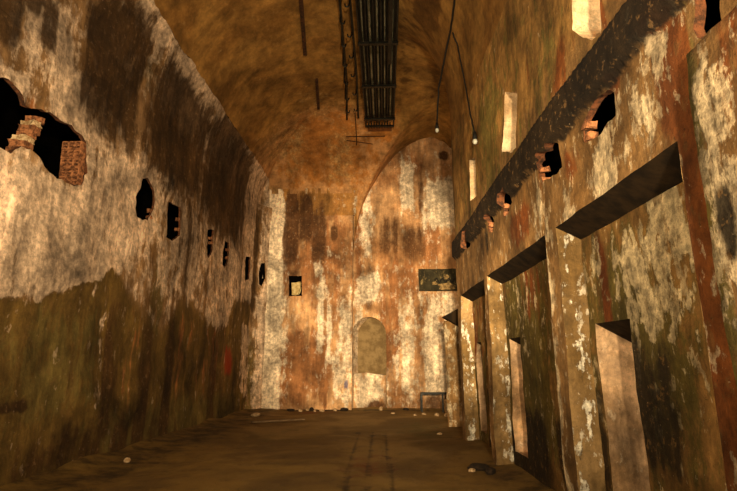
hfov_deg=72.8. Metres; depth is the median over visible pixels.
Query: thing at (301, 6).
strip
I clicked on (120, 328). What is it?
wall
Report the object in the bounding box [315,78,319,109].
strip
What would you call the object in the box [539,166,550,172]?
brick
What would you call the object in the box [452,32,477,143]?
bulb
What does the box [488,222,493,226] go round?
brick
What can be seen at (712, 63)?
pier
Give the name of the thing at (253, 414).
stone
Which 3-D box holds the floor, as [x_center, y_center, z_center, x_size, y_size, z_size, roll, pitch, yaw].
[-0.739,3.335,7.566,8.600,0.234,22.200,0,-13,2]
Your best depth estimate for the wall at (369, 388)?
17.81 m
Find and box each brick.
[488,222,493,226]
[503,203,509,209]
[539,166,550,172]
[581,121,597,129]
[584,131,598,141]
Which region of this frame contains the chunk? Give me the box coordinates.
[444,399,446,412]
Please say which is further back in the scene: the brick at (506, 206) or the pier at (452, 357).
the pier at (452, 357)
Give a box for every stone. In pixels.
[123,457,130,462]
[251,413,259,416]
[467,463,488,470]
[485,467,495,474]
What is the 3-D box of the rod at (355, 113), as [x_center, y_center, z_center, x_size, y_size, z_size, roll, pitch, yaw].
[-0.450,-4.158,17.901,0.034,0.753,1.119,0,-13,2]
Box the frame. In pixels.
[420,392,446,411]
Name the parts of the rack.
rail, rusty plate, rail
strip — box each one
[299,0,306,55]
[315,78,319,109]
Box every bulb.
[435,0,454,131]
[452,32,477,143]
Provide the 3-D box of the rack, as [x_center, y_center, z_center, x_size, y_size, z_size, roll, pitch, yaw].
[0.211,-5.807,11.943,1.040,0.870,12.601,0,-13,2]
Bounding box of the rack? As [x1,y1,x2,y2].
[355,0,398,131]
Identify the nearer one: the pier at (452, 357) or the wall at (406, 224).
the pier at (452, 357)
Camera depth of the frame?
16.71 m
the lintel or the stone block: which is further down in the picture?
the lintel
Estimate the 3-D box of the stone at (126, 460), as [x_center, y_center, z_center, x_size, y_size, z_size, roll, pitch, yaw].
[-3.936,3.500,8.145,0.114,0.093,0.081,0,-13,2]
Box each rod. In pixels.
[346,136,384,136]
[355,113,356,144]
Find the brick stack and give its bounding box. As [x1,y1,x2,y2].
[59,141,85,185]
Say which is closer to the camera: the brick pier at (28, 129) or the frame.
the brick pier at (28, 129)
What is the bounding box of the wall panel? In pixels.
[418,268,456,290]
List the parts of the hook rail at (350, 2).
rail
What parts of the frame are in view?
leg, rail, leg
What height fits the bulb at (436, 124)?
1.719 m
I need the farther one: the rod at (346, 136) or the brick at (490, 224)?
the rod at (346, 136)
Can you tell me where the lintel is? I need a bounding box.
[442,309,457,325]
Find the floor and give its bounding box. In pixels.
[0,407,554,490]
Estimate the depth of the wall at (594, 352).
5.01 m
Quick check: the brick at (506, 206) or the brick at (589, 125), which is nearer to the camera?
the brick at (589, 125)
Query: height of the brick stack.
0.720 m
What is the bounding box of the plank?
[251,418,304,422]
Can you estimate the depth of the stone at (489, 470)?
7.34 m
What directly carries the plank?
on the floor
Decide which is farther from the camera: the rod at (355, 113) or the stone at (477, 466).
the rod at (355, 113)
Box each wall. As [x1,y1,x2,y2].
[0,0,269,485]
[245,204,353,409]
[352,137,457,408]
[353,372,385,407]
[451,0,736,490]
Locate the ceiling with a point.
(249, 53)
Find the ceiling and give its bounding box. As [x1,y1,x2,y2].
[154,0,505,250]
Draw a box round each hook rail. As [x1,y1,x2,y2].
[338,0,349,119]
[344,0,358,117]
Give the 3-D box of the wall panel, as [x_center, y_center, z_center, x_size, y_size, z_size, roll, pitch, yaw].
[2.577,1.262,18.447,1.472,0.842,0.184,0,-13,2]
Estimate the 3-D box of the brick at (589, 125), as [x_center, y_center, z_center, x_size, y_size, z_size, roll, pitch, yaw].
[2.108,-1.143,4.761,0.135,0.092,0.099,0,-13,2]
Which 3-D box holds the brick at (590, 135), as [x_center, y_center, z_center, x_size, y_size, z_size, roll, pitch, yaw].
[2.110,-1.026,4.735,0.112,0.087,0.100,0,-13,2]
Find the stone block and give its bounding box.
[291,282,301,295]
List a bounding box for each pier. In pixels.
[5,115,44,150]
[443,321,462,426]
[686,5,736,386]
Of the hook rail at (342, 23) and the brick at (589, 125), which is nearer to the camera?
the brick at (589, 125)
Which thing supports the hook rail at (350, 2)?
hanging from the ceiling
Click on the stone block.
(296, 287)

